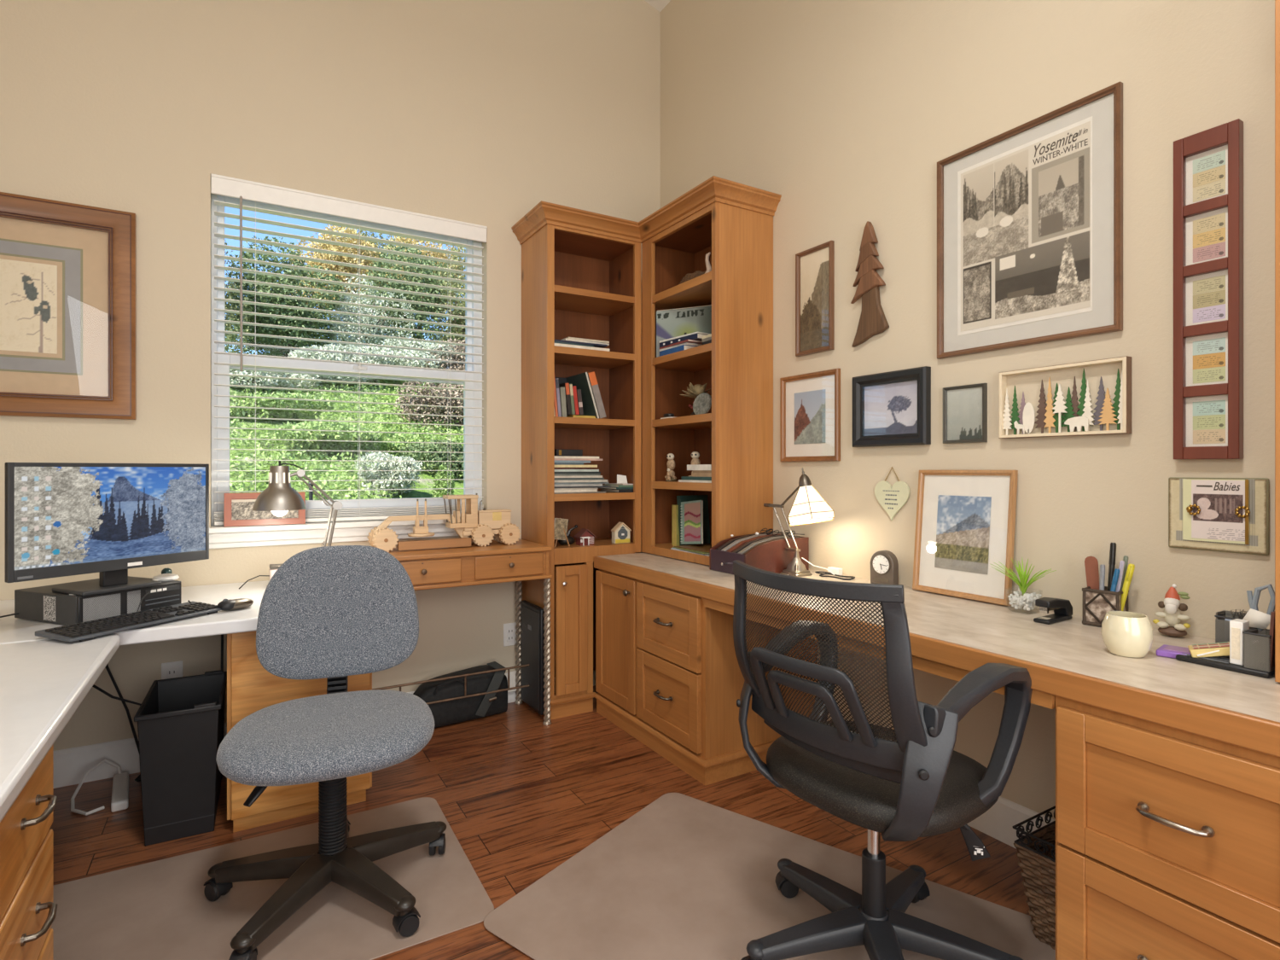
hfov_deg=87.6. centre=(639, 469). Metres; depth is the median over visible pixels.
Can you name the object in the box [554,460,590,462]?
magazine
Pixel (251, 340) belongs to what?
tree
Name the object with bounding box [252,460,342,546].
desk lamp
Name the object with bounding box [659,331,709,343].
book
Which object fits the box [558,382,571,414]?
book
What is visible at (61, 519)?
monitor
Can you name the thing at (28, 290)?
print
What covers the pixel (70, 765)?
baseboard
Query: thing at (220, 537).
windowsill
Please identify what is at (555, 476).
magazine
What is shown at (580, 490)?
magazine
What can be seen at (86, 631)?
keyboard
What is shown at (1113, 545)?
marker
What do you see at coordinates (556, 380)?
book
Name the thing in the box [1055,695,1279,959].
base cabinet
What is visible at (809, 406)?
photograph
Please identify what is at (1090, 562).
file
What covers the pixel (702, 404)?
disc
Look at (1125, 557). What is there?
pen
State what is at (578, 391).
book
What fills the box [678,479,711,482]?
book
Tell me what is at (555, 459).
magazine
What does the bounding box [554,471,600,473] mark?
magazine
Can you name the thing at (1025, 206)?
poster
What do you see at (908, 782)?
office chair
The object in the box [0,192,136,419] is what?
framed picture
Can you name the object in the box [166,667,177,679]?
socket
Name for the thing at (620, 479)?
folded card
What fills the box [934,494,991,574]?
photograph
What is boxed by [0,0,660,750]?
wall
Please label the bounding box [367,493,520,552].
toy grader
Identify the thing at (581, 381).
book
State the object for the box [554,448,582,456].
box
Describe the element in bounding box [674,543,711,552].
magazine
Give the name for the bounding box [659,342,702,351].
book
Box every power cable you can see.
[92,684,140,705]
[105,663,139,752]
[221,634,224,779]
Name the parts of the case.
lid panel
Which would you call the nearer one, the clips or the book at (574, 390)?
the clips
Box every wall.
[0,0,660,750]
[660,0,1274,820]
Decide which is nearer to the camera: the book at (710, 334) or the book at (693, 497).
the book at (710, 334)
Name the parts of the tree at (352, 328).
stem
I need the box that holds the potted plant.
[991,558,1056,611]
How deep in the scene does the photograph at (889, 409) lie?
2.50 m
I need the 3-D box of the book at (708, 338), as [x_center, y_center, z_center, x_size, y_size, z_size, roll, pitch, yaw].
[0.403,-0.585,3.047,0.220,0.014,0.105,0,0,-31]
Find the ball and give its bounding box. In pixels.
[161,567,172,574]
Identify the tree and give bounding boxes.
[224,239,252,353]
[224,296,343,356]
[225,235,344,356]
[288,224,383,339]
[321,227,422,310]
[327,273,414,359]
[354,241,465,357]
[370,235,465,338]
[429,246,465,354]
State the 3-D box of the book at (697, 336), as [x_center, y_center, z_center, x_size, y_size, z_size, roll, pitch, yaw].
[0.286,-0.613,3.251,0.261,0.024,0.290,0,0,-35]
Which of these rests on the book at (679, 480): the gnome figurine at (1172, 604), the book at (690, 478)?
the book at (690, 478)
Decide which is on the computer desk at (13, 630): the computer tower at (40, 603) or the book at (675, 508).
the computer tower at (40, 603)
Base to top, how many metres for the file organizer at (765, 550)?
0.168 m
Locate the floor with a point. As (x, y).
(521, 796)
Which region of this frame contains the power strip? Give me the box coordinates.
[70,758,128,815]
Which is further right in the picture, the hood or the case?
the case
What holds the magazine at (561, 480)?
on the magazine at (555, 483)
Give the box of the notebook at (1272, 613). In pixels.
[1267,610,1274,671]
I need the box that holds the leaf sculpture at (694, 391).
[680,382,711,415]
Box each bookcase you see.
[511,200,641,719]
[638,175,781,565]
[1274,0,1279,682]
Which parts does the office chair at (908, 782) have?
armrest, leg, leg, frame, seat, leg, leg, leg, armrest, height lever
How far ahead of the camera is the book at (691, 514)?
3.22 m
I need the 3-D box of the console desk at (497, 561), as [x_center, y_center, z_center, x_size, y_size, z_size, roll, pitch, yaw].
[-0.861,0.774,3.049,0.844,0.832,0.428,0,0,-31]
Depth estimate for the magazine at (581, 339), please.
3.30 m
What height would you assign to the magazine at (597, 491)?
0.006 m
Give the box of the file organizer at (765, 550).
[709,528,808,574]
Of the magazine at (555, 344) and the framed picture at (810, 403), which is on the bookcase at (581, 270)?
the magazine at (555, 344)
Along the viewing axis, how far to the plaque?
1.66 m
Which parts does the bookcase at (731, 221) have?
panel, frame, shelf, shelf, shelf, shelf, panel, shelf, panel, crown molding, panel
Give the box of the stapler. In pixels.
[1033,597,1072,624]
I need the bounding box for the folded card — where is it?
[616,474,627,483]
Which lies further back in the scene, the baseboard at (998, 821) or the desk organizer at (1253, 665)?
the baseboard at (998, 821)
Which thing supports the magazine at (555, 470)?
on the magazine at (555, 472)
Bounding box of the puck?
[151,573,179,581]
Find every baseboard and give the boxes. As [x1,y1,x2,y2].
[53,691,516,788]
[966,796,1054,849]
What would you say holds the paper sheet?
on the floor
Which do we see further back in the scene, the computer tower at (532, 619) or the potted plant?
the computer tower at (532, 619)
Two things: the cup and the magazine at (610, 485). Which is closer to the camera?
the cup
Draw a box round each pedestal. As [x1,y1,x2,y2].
[0,744,57,959]
[226,630,372,832]
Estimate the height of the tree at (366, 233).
5.928 m
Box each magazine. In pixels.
[554,339,607,348]
[554,341,593,347]
[554,343,609,351]
[554,455,599,458]
[554,458,602,460]
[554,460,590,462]
[554,462,583,465]
[554,465,597,467]
[554,467,590,469]
[554,469,599,471]
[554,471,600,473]
[554,473,600,475]
[554,475,602,477]
[554,477,604,480]
[554,479,607,482]
[554,482,608,484]
[554,483,602,486]
[554,485,610,488]
[554,487,597,489]
[554,488,597,492]
[554,490,605,494]
[560,337,609,345]
[566,337,609,343]
[598,487,633,488]
[600,488,633,492]
[602,484,633,487]
[605,482,633,485]
[670,548,709,556]
[673,546,709,553]
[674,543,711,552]
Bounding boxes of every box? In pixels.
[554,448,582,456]
[998,355,1131,438]
[1229,618,1249,665]
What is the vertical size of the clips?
0.035 m
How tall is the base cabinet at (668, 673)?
0.704 m
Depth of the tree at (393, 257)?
15.49 m
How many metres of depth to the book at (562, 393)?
3.24 m
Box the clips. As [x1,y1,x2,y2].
[1230,609,1246,620]
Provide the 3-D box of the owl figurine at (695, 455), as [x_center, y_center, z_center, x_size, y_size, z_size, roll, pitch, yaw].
[0.266,-0.013,3.206,0.074,0.145,0.044,0,0,29]
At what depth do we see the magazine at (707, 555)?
3.06 m
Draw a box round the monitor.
[4,462,209,596]
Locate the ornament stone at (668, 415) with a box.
[660,413,674,418]
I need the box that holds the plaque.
[1168,477,1269,555]
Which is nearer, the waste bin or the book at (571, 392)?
the waste bin
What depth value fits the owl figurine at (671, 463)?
3.32 m
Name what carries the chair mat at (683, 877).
on the floor
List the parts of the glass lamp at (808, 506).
arm, arm, lamp shade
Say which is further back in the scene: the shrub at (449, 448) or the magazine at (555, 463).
the shrub at (449, 448)
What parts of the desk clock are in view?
name plate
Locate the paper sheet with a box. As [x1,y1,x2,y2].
[504,670,516,692]
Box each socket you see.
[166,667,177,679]
[506,627,513,641]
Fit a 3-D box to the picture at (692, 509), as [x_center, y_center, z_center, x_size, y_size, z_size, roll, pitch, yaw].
[0.253,0.255,3.219,0.013,0.198,0.154,0,0,-31]
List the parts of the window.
sash, sash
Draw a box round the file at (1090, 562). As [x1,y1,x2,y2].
[1084,555,1099,589]
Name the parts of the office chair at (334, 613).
height lever, leg, leg, seat, backrest, leg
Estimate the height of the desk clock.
0.126 m
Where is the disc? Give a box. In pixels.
[692,392,711,414]
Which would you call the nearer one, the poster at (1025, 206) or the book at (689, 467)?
the poster at (1025, 206)
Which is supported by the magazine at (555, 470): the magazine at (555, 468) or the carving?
the magazine at (555, 468)
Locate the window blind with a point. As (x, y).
(241, 189)
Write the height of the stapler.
0.065 m
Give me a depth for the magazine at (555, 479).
3.27 m
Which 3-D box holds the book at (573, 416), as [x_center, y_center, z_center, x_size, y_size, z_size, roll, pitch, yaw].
[-0.318,-0.259,3.379,0.125,0.014,0.170,0,0,-31]
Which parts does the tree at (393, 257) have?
stem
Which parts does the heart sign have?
hanging cord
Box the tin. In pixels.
[1187,641,1229,657]
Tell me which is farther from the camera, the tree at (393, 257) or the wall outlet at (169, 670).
the tree at (393, 257)
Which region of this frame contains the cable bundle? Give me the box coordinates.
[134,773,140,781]
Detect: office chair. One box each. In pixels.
[203,545,446,959]
[733,559,1032,959]
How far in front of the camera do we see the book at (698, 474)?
2.99 m
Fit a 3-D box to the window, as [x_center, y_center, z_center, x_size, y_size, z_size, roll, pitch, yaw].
[-1.325,-0.491,3.145,1.170,1.462,0.083,0,0,-31]
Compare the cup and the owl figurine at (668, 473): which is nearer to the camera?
the cup
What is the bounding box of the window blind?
[210,173,487,525]
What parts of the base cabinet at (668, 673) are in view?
door, knob, frame, handle, handle, drawer, drawer, molding, panel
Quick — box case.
[1155,644,1190,658]
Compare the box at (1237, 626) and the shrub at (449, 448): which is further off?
the shrub at (449, 448)
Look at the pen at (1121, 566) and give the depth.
1.80 m
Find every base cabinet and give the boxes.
[594,569,817,785]
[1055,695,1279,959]
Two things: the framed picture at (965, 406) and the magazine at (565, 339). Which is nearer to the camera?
the framed picture at (965, 406)
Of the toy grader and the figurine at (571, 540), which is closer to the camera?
the toy grader
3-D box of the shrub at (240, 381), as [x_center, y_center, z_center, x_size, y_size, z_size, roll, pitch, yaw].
[-6.266,-1.518,11.029,1.901,0.695,1.344,0,0,-27]
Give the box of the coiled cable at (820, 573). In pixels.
[814,570,855,580]
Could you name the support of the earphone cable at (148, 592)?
on the computer desk at (13, 630)
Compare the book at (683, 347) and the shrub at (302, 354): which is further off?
the shrub at (302, 354)
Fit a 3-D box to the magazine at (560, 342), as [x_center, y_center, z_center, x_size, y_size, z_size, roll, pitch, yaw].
[-0.377,-0.611,3.348,0.220,0.010,0.210,0,0,-32]
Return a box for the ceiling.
[644,0,670,11]
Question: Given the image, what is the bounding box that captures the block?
[827,566,842,575]
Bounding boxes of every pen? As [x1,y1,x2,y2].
[1099,564,1105,590]
[1110,568,1119,591]
[1115,560,1124,592]
[1119,555,1128,591]
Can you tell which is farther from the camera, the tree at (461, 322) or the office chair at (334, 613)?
the tree at (461, 322)
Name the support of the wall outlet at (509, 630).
attached to the wall at (484, 113)
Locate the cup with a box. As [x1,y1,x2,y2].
[1100,610,1153,657]
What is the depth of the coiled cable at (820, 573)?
2.64 m
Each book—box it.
[554,377,567,383]
[554,378,561,416]
[554,379,558,416]
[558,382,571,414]
[558,387,566,417]
[566,372,599,418]
[566,384,575,415]
[566,385,579,416]
[566,414,595,418]
[575,389,583,415]
[587,371,606,418]
[656,304,711,357]
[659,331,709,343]
[659,332,707,347]
[659,339,702,349]
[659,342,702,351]
[659,344,696,356]
[672,504,679,546]
[676,494,710,545]
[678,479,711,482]
[680,500,703,544]
[681,476,711,480]
[686,464,711,470]
[692,470,711,472]
[692,472,711,477]
[702,333,711,338]
[702,336,711,342]
[702,339,711,344]
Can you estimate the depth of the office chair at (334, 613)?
1.88 m
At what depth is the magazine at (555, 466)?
3.26 m
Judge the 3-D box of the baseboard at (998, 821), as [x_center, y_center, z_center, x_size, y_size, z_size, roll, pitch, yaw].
[1.074,1.123,2.284,0.016,0.135,1.260,0,0,-31]
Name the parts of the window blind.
ladder cord, rail, ladder cord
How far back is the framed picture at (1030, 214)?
2.05 m
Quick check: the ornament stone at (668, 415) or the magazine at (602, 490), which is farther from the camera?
the magazine at (602, 490)
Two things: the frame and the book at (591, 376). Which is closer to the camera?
the frame
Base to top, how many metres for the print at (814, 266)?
0.417 m
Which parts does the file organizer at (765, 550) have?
drawer, panel, panel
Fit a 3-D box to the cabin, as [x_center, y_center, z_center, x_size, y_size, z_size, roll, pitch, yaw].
[-0.273,0.339,3.356,0.096,0.080,0.078,0,0,-31]
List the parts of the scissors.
blade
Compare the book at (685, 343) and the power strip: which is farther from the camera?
the book at (685, 343)
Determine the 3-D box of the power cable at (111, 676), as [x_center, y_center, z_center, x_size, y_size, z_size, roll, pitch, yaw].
[-1.919,0.857,2.505,0.288,0.656,0.072,0,0,21]
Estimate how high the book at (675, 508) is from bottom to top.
0.205 m
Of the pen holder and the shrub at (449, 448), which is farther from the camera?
the shrub at (449, 448)
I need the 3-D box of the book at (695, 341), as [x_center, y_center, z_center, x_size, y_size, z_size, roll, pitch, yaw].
[0.263,-0.596,3.247,0.240,0.008,0.250,0,0,-30]
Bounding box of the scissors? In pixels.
[1246,583,1274,660]
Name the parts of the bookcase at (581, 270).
panel, door, crown molding, panel, panel, shelf, frame, shelf, shelf, shelf, shelf, panel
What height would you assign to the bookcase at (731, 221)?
1.666 m
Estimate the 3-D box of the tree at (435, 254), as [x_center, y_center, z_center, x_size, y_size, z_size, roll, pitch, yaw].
[-6.618,-4.830,20.242,2.812,5.468,2.753,0,0,6]
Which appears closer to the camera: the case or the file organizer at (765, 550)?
the case
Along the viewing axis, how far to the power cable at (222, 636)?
2.52 m
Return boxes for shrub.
[229,369,322,391]
[229,389,335,421]
[267,419,414,454]
[288,342,402,385]
[354,451,423,497]
[373,336,462,387]
[393,381,463,428]
[401,438,463,480]
[425,337,465,388]
[431,464,455,497]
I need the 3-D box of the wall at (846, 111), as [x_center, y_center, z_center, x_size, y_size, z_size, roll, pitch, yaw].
[1.508,-0.860,1.694,0.120,4.100,5.200,0,0,-31]
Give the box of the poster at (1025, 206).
[957,116,1092,336]
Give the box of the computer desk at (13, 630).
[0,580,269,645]
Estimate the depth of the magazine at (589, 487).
3.26 m
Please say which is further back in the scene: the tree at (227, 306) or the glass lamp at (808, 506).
the tree at (227, 306)
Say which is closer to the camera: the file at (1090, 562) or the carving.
the file at (1090, 562)
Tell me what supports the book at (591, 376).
on the bookcase at (581, 270)
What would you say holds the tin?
on the desk organizer at (1253, 665)
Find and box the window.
[210,192,482,525]
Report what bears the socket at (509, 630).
attached to the wall outlet at (509, 630)
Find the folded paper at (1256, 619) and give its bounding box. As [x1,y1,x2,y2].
[1242,608,1270,629]
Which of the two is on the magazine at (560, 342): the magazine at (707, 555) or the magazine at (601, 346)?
the magazine at (601, 346)
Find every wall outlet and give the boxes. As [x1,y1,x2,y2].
[161,660,182,679]
[503,622,516,646]
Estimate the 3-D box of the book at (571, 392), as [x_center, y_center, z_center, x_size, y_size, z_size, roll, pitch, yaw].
[-0.372,-0.343,3.329,0.031,0.151,0.161,0,0,-31]
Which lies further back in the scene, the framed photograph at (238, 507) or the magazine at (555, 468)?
the magazine at (555, 468)
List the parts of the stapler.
arm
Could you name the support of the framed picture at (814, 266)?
attached to the wall at (846, 111)
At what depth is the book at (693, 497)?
3.39 m
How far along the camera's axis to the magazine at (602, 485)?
3.26 m
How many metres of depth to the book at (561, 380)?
3.47 m
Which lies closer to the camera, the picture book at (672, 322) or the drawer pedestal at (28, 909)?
the drawer pedestal at (28, 909)
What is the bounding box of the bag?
[413,661,507,727]
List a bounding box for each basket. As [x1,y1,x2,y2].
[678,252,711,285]
[1012,805,1055,949]
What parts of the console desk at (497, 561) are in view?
knob, drawer, molding, drawer, leg, leg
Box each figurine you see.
[558,520,577,545]
[664,453,676,481]
[666,468,671,481]
[688,451,700,476]
[1152,583,1190,636]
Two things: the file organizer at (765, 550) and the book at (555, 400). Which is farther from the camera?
the book at (555, 400)
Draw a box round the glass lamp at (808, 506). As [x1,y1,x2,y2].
[763,467,834,576]
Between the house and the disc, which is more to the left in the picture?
the house
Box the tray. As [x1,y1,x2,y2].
[1175,652,1274,678]
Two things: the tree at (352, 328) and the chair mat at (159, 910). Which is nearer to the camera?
the chair mat at (159, 910)
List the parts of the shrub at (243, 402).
stem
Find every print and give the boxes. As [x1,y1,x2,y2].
[0,258,57,354]
[800,247,828,351]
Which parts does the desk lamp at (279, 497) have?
lamp shade, bulb, cord, arm, arm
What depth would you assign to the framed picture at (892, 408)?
2.49 m
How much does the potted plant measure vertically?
0.160 m
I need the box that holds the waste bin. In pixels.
[133,669,226,846]
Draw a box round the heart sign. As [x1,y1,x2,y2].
[874,466,910,520]
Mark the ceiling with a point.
(659, 5)
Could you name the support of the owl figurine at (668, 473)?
on the bookcase at (731, 221)
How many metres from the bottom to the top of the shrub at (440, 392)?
0.892 m
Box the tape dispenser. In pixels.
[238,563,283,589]
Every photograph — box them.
[224,491,305,526]
[794,389,825,444]
[864,379,917,436]
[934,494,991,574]
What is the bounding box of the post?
[308,482,313,500]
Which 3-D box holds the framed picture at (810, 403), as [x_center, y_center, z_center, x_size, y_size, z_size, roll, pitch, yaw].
[0.724,-0.223,2.861,0.020,0.378,0.336,0,0,-31]
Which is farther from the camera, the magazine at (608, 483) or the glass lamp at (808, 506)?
the magazine at (608, 483)
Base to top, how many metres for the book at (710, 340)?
0.022 m
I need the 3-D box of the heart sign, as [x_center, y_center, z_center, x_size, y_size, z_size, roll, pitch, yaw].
[0.944,0.092,2.502,0.009,0.203,0.154,0,0,-31]
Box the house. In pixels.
[610,522,631,543]
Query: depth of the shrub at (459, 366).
12.69 m
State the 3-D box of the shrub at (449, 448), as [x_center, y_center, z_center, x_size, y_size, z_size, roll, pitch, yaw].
[-2.537,-0.103,8.786,0.978,0.638,1.097,0,0,18]
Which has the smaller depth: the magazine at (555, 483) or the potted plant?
the potted plant
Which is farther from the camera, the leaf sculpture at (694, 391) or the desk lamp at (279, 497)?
the leaf sculpture at (694, 391)
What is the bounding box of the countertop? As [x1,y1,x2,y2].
[593,552,1279,757]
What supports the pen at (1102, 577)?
in the pen holder
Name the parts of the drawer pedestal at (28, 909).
drawer, handle, handle, drawer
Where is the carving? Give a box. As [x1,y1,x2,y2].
[850,221,889,347]
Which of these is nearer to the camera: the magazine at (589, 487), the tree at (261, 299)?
the magazine at (589, 487)
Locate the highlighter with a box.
[1121,563,1134,610]
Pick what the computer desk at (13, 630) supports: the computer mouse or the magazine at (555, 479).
the computer mouse
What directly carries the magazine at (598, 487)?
on the magazine at (602, 490)
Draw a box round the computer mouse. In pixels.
[217,598,253,610]
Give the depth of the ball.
2.35 m
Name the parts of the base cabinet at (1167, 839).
handle, drawer, handle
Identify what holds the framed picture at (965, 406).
attached to the wall at (846, 111)
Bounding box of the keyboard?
[34,601,221,642]
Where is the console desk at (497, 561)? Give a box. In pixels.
[372,538,552,725]
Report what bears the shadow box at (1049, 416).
attached to the wall at (846, 111)
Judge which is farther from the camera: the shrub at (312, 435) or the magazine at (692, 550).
the shrub at (312, 435)
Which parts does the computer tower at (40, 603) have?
drive door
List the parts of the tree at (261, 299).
stem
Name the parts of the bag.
carry handle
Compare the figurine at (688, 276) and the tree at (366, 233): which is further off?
the tree at (366, 233)
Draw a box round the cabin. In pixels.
[573,528,596,546]
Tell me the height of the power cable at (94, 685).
0.611 m
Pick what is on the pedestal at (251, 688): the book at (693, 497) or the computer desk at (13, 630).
the computer desk at (13, 630)
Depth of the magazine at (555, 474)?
3.27 m
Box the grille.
[82,589,140,622]
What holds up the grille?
attached to the computer tower at (40, 603)
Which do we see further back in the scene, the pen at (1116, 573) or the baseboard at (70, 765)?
the baseboard at (70, 765)
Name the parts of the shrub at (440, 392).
stem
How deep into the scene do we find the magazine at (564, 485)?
3.28 m
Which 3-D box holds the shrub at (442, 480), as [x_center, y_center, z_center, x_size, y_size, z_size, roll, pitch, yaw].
[-2.246,0.258,7.613,0.250,0.644,0.228,0,0,37]
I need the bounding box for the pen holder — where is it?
[1082,586,1128,626]
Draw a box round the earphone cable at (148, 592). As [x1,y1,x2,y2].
[136,587,191,611]
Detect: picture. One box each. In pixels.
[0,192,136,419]
[554,517,570,546]
[684,501,700,541]
[779,368,840,461]
[795,240,834,356]
[852,366,930,447]
[912,470,1018,605]
[936,81,1122,359]
[942,383,987,443]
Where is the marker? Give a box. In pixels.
[1107,542,1116,591]
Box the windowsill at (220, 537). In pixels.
[209,516,460,548]
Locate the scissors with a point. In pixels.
(1253, 600)
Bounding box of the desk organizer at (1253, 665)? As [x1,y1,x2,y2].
[1175,610,1274,678]
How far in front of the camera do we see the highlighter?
1.79 m
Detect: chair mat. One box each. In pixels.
[50,797,494,959]
[483,792,1055,959]
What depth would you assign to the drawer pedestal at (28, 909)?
1.21 m
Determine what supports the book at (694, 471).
on the book at (698, 474)
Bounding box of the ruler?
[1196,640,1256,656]
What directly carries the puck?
on the computer tower at (40, 603)
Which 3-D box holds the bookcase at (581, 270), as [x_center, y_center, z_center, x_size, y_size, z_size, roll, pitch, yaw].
[-0.301,-0.026,3.409,0.600,2.432,0.395,0,0,-31]
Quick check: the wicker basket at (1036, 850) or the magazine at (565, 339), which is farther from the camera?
the magazine at (565, 339)
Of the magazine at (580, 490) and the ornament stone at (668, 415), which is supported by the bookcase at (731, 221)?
the ornament stone at (668, 415)
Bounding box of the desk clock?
[870,550,898,584]
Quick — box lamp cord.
[801,557,834,575]
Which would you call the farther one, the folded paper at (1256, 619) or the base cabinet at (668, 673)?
the base cabinet at (668, 673)
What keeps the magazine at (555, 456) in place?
on the magazine at (555, 459)
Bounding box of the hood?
[477,509,511,529]
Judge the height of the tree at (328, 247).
4.499 m
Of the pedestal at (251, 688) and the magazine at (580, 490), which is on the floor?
the pedestal at (251, 688)
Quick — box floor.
[49,685,1029,959]
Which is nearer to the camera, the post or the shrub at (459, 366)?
the post
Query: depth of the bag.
3.13 m
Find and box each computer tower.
[0,576,181,624]
[521,599,544,715]

